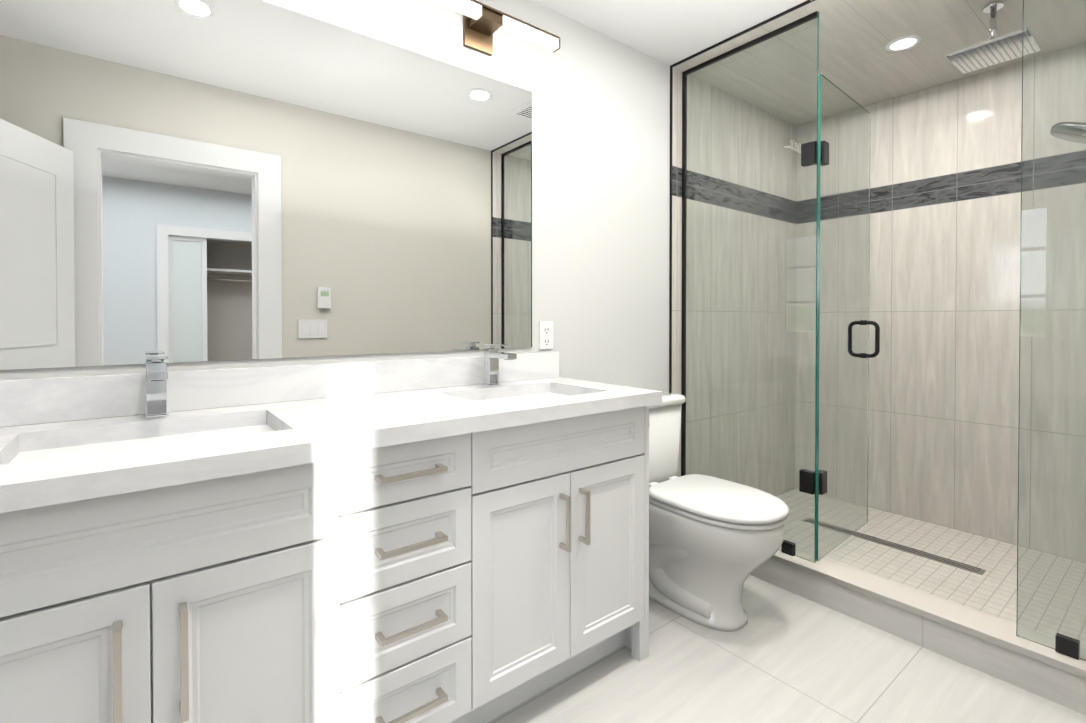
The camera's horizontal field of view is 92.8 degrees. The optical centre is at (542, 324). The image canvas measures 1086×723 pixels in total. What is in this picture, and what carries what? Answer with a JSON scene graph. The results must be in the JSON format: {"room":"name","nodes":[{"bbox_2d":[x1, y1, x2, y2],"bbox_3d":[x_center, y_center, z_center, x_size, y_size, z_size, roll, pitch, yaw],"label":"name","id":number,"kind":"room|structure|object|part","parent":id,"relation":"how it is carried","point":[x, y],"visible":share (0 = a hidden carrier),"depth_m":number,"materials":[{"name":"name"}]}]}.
{"room":"bathroom","nodes":[
{"label":"bathroom","id":0,"kind":"room"},
{"bbox_2d":[0,352,558,426],"bbox_3d":[-0.747,0.173,1.533,2.058,0.105,0.019,0,1,-38],"label":"backsplash","id":1,"kind":"structure","parent":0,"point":[51,399],"depth_m":1.45,"materials":[{"name":"white stone"}]},
{"bbox_2d":[0,0,669,391],"bbox_3d":[0.021,-0.086,2.223,4.370,2.440,0.120,0,1,-38],"label":"wall","id":2,"kind":"structure","parent":0,"point":[600,200],"depth_m":2.25,"materials":[{"name":"white paint"}]},
{"bbox_2d":[0,0,531,369],"bbox_3d":[-0.802,-0.415,1.494,1.920,1.027,0.006,0,1,-38],"label":"mirror glass","id":3,"kind":"object","parent":2,"relation":"attached to","point":[197,180],"visible":1,"depth_m":1.46,"materials":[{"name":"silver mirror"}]},
{"bbox_2d":[429,0,559,55],"bbox_3d":[-0.210,-1.078,1.883,0.620,0.120,0.111,0,1,-38],"label":"sconce","id":4,"kind":"object","parent":2,"relation":"attached to","point":[482,23],"visible":1,"depth_m":1.89,"materials":[{"name":"brown metal"}]},
{"bbox_2d":[429,0,481,19],"bbox_3d":[-0.326,-1.099,1.747,0.258,0.034,0.036,0,1,-38],"label":"diffuser","id":5,"kind":"object","parent":4,"relation":"attached to","point":[470,8],"depth_m":1.78,"materials":[{"name":"white plastic"}]},
{"bbox_3d":[-0.240,-1.078,1.921,0.120,0.120,0.013,0,1,-38],"label":"plate","id":6,"kind":"part","parent":4,"relation":"part of","materials":[{"name":"brown metal"}]},
{"bbox_3d":[-0.208,-1.104,1.880,0.090,0.043,0.091,0,1,-38],"label":"arm","id":7,"kind":"part","parent":4,"relation":"part of"},
{"bbox_2d":[499,15,558,50],"bbox_3d":[-0.051,-1.102,1.962,0.258,0.034,0.036,0,1,-38],"label":"diffuser","id":8,"kind":"object","parent":4,"relation":"attached to","point":[509,24],"depth_m":1.95,"materials":[{"name":"white plastic"}]},
{"bbox_2d":[539,322,552,348],"bbox_3d":[0.014,0.045,2.136,0.070,0.114,0.007,0,1,-38],"label":"electrical outlet plate","id":9,"kind":"object","parent":2,"relation":"attached to","point":[545,335],"visible":1,"depth_m":2.13,"materials":[{"name":"white plastic"}]},
{"bbox_2d":[672,166,681,196],"bbox_3d":[1.166,-0.735,3.029,1.305,0.150,0.010,0,1,-38],"label":"tile band","id":10,"kind":"object","parent":2,"relation":"attached to","point":[677,181],"visible":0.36,"depth_m":2.65,"materials":[{"name":"tile"}]},
{"bbox_2d":[672,68,681,167],"bbox_3d":[1.166,-1.058,3.025,1.305,0.495,0.010,0,1,-38],"label":"shower wall tile","id":11,"kind":"structure","parent":2,"relation":"attached to","point":[677,126],"depth_m":2.64,"materials":[{"name":"beige tile"}]},
{"bbox_2d":[672,195,681,476],"bbox_3d":[1.166,0.232,3.039,1.305,1.785,0.010,0,1,-38],"label":"shower wall tile","id":12,"kind":"structure","parent":2,"relation":"attached to","point":[676,283],"depth_m":2.65,"materials":[{"name":"beige tile"}]},
{"bbox_2d":[532,0,806,65],"bbox_3d":[0.582,-1.349,1.492,4.370,0.100,1.940,0,1,-38],"label":"ceiling","id":13,"kind":"structure","parent":0,"point":[669,32],"depth_m":2.21,"materials":[{"name":"white paint"}]},
{"bbox_2d":[885,35,921,52],"bbox_3d":[1.664,-1.295,2.390,0.144,0.006,0.144,0,1,-38],"label":"recessed light","id":14,"kind":"object","parent":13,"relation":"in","point":[916,37],"depth_m":2.39,"materials":[{"name":"white plastic"}]},
{"bbox_3d":[1.664,-1.296,2.390,0.102,0.001,0.102,0,1,-38],"label":"recessed ceiling light lens","id":15,"kind":"part","parent":14,"relation":"part of","materials":[{"name":"white plastic"}]},
{"bbox_2d":[946,1,1022,73],"bbox_3d":[1.828,-1.197,2.101,0.250,0.195,0.250,0,1,-38],"label":"shower head","id":16,"kind":"object","parent":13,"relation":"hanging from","point":[994,49],"visible":0.79,"depth_m":2.09},
{"bbox_3d":[1.828,-1.205,2.101,0.022,0.156,0.021,0,1,-38],"label":"arm","id":17,"kind":"part","parent":16,"relation":"part of"},
{"bbox_2d":[487,575,1085,722],"bbox_3d":[0.582,1.191,1.520,4.370,0.100,1.940,0,1,-38],"label":"floor","id":18,"kind":"structure","parent":0,"point":[783,656],"depth_m":1.65,"materials":[{"name":"tile"}]},
{"bbox_2d":[0,403,660,722],"bbox_3d":[-0.575,0.706,1.309,2.048,0.875,0.594,0,1,-38],"label":"bathroom vanity","id":19,"kind":"object","parent":18,"relation":"on","point":[454,539],"depth_m":1.14,"materials":[{"name":"white wood"}]},
{"bbox_3d":[-0.811,0.731,0.812,0.313,0.557,0.020,0,1,-38],"label":"door","id":20,"kind":"part","parent":19,"relation":"part of","materials":[{"name":"white wood"}]},
{"bbox_3d":[-0.704,0.594,0.856,0.011,0.190,0.041,0,1,-38],"label":"handle","id":21,"kind":"part","parent":19,"relation":"part of","materials":[{"name":"silver metal"}]},
{"bbox_3d":[-0.633,0.593,0.911,0.011,0.190,0.041,0,1,-38],"label":"handle","id":22,"kind":"part","parent":19,"relation":"part of","materials":[{"name":"silver metal"}]},
{"bbox_3d":[-0.562,0.729,1.006,0.313,0.557,0.020,0,1,-38],"label":"door","id":23,"kind":"part","parent":19,"relation":"part of","materials":[{"name":"white wood"}]},
{"bbox_2d":[0,375,661,502],"bbox_3d":[-0.569,0.248,1.306,2.058,0.040,0.598,0,1,-38],"label":"countertop","id":24,"kind":"structure","parent":19,"relation":"on","point":[300,427],"depth_m":1.19,"materials":[{"name":"white stone"}]},
{"bbox_2d":[12,419,271,458],"bbox_3d":[-0.831,0.339,1.122,0.506,0.162,0.346,0,1,-38],"label":"sink","id":25,"kind":"object","parent":24,"relation":"in","point":[94,442],"depth_m":1.20,"materials":[{"name":"white ceramic"}]},
{"bbox_2d":[144,355,171,418],"bbox_3d":[-0.927,0.153,1.242,0.048,0.153,0.159,0,1,-38],"label":"faucet","id":26,"kind":"object","parent":24,"relation":"on","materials":[{"name":"grey metal"}]},
{"bbox_2d":[484,343,519,386],"bbox_3d":[-0.155,0.146,1.846,0.048,0.153,0.159,0,1,-38],"label":"faucet","id":27,"kind":"object","parent":24,"relation":"on","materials":[{"name":"grey metal"}]},
{"bbox_2d":[468,387,575,402],"bbox_3d":[-0.060,0.333,1.726,0.506,0.162,0.346,0,1,-38],"label":"sink","id":28,"kind":"object","parent":24,"relation":"in","point":[507,395],"depth_m":1.88,"materials":[{"name":"white ceramic"}]},
{"bbox_3d":[-0.325,0.347,1.239,0.340,0.140,0.020,0,1,-38],"label":"drawer","id":29,"kind":"part","parent":19,"relation":"part of","materials":[{"name":"white wood"}]},
{"bbox_3d":[-0.325,0.517,1.241,0.340,0.188,0.020,0,1,-38],"label":"drawer","id":30,"kind":"part","parent":19,"relation":"part of","materials":[{"name":"white wood"}]},
{"bbox_3d":[-0.325,0.712,1.243,0.340,0.189,0.020,0,1,-38],"label":"drawer","id":31,"kind":"part","parent":19,"relation":"part of","materials":[{"name":"white wood"}]},
{"bbox_3d":[-0.325,0.908,1.245,0.340,0.192,0.020,0,1,-38],"label":"drawer","id":32,"kind":"part","parent":19,"relation":"part of","materials":[{"name":"white wood"}]},
{"bbox_3d":[-0.307,0.349,1.214,0.165,0.011,0.041,0,1,-38],"label":"handle","id":33,"kind":"part","parent":19,"relation":"part of","materials":[{"name":"silver metal"}]},
{"bbox_3d":[-0.307,0.518,1.216,0.165,0.011,0.041,0,1,-38],"label":"handle","id":34,"kind":"part","parent":19,"relation":"part of","materials":[{"name":"silver metal"}]},
{"bbox_3d":[-0.307,0.712,1.218,0.165,0.011,0.041,0,1,-38],"label":"handle","id":35,"kind":"part","parent":19,"relation":"part of","materials":[{"name":"silver metal"}]},
{"bbox_3d":[-0.307,0.907,1.221,0.165,0.011,0.041,0,1,-38],"label":"handle","id":36,"kind":"part","parent":19,"relation":"part of","materials":[{"name":"silver metal"}]},
{"bbox_3d":[-0.057,0.724,1.453,0.334,0.557,0.020,0,1,-38],"label":"door","id":37,"kind":"part","parent":19,"relation":"part of","materials":[{"name":"white wood"}]},
{"bbox_3d":[0.065,0.577,1.508,0.011,0.160,0.041,0,1,-38],"label":"handle","id":38,"kind":"part","parent":19,"relation":"part of","materials":[{"name":"silver metal"}]},
{"bbox_3d":[0.125,0.576,1.555,0.011,0.160,0.041,0,1,-38],"label":"handle","id":39,"kind":"part","parent":19,"relation":"part of","materials":[{"name":"silver metal"}]},
{"bbox_3d":[0.208,0.721,1.661,0.333,0.557,0.020,0,1,-38],"label":"door","id":40,"kind":"part","parent":19,"relation":"part of","materials":[{"name":"white wood"}]},
{"bbox_2d":[649,391,788,631],"bbox_3d":[0.604,0.729,2.119,0.426,0.812,0.769,0,1,-38],"label":"toilet","id":41,"kind":"object","parent":18,"relation":"on","point":[714,542],"visible":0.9,"depth_m":1.96,"materials":[{"name":"white ceramic"}]},
{"bbox_3d":[0.434,0.534,2.335,0.400,0.343,0.210,0,1,-38],"label":"tank","id":42,"kind":"part","parent":41,"relation":"part of","materials":[{"name":"white ceramic"}]},
{"bbox_3d":[0.437,0.341,2.329,0.426,0.041,0.227,0,1,-38],"label":"tank lid","id":43,"kind":"part","parent":41,"relation":"part of","materials":[{"name":"white ceramic"}]},
{"bbox_3d":[0.609,0.922,2.116,0.376,0.425,0.734,0,1,-38],"label":"bowl","id":44,"kind":"part","parent":41,"relation":"part of","materials":[{"name":"white ceramic"}]},
{"bbox_3d":[0.686,0.701,2.014,0.380,0.019,0.491,0,1,-38],"label":"seat","id":45,"kind":"part","parent":41,"relation":"part of","materials":[{"name":"white plastic"}]},
{"bbox_3d":[0.688,0.675,2.012,0.392,0.028,0.497,0,1,-38],"label":"lid","id":46,"kind":"part","parent":41,"relation":"part of","materials":[{"name":"white"}]},
{"bbox_2d":[750,559,1085,714],"bbox_3d":[1.258,1.078,2.039,0.135,0.115,1.685,0,1,-38],"label":"curb","id":47,"kind":"object","parent":18,"relation":"on","point":[1051,683],"visible":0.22,"depth_m":1.79,"materials":[{"name":"tile"}]},
{"bbox_2d":[769,550,1085,678],"bbox_3d":[1.257,1.013,2.038,0.148,0.024,1.685,0,1,-38],"label":"cap","id":48,"kind":"object","parent":47,"relation":"on","point":[996,627],"depth_m":1.83,"materials":[{"name":"white stone"}]},
{"bbox_3d":[1.199,1.014,1.992,0.002,0.022,1.684,0,1,-38],"label":"shower floor curb edge","id":49,"kind":"part","parent":48,"relation":"part of","materials":[{"name":"white stone"}]},
{"bbox_2d":[824,507,1016,623],"bbox_3d":[1.753,1.116,2.436,1.135,0.030,1.680,0,1,-38],"label":"mosaic shower floor","id":50,"kind":"structure","parent":18,"relation":"on","point":[992,590],"depth_m":2.42,"materials":[{"name":"beige tile"}]},
{"bbox_2d":[851,531,985,574],"bbox_3d":[1.717,1.098,2.608,0.070,0.004,0.785,0,1,-38],"label":"floor drain","id":51,"kind":"object","parent":50,"relation":"on","point":[981,571],"depth_m":2.48,"materials":[{"name":"silver metal"}]},
{"bbox_3d":[1.720,1.096,2.609,0.050,0.001,0.755,0,1,-38],"label":"linear floor drain slots","id":52,"kind":"part","parent":51,"relation":"part of","materials":[{"name":"grey metal"}]},
{"bbox_2d":[673,0,1022,106],"bbox_3d":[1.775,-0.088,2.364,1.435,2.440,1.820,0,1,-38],"label":"ceiling","id":53,"kind":"structure","parent":0,"point":[860,65],"depth_m":1.84,"materials":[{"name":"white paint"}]},
{"bbox_2d":[669,0,814,392],"bbox_3d":[1.169,-0.083,1.966,0.008,2.440,1.699,0,1,-38],"label":"trim","id":54,"kind":"structure","parent":53,"relation":"attached to","point":[671,120],"depth_m":2.62,"materials":[{"name":"black metal"}]},
{"bbox_2d":[863,61,1021,188],"bbox_3d":[2.204,-1.055,2.765,0.010,0.495,1.699,0,1,-38],"label":"shower wall tile","id":55,"kind":"structure","parent":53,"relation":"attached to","point":[972,122],"depth_m":2.78,"materials":[{"name":"beige tile"}]},
{"bbox_2d":[870,162,1020,213],"bbox_3d":[2.204,-0.732,2.768,0.010,0.150,1.699,0,1,-38],"label":"tile band","id":56,"kind":"object","parent":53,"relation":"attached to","point":[988,182],"visible":0.44,"depth_m":2.79,"materials":[{"name":"tile"}]},
{"bbox_2d":[868,192,1020,544],"bbox_3d":[2.204,0.235,2.779,0.010,1.785,1.699,0,1,-38],"label":"shower wall tile","id":57,"kind":"structure","parent":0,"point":[944,314],"depth_m":2.79,"materials":[{"name":"beige tile"}]},
{"bbox_3d":[2.207,0.247,1.709,1.305,1.785,0.010,0,1,-38],"label":"shower wall tile","id":58,"kind":"structure","parent":0,"visible":0},
{"bbox_2d":[681,11,879,562],"bbox_3d":[1.139,-0.151,2.394,0.906,2.294,0.493,0,1,7],"label":"glass","id":59,"kind":"object","parent":58,"relation":"attached to","point":[775,354],"depth_m":2.35,"materials":[{"name":"teal"}]},
{"bbox_3d":[1.377,-0.026,2.357,0.622,2.023,0.048,0,1,-38],"label":"door","id":60,"kind":"part","parent":59,"relation":"part of","materials":[{"name":"clear glass"}]},
{"bbox_3d":[1.579,0.071,2.486,0.022,0.178,0.068,0,1,-38],"label":"handle","id":61,"kind":"part","parent":59,"relation":"part of","materials":[{"name":"black metal"}]},
{"bbox_2d":[1016,0,1085,660],"bbox_3d":[1.645,-0.141,1.509,0.028,2.294,0.375,0,1,-38],"label":"glass","id":62,"kind":"object","parent":58,"relation":"attached to","point":[1051,533],"depth_m":1.60,"materials":[{"name":"teal"}]}
]}

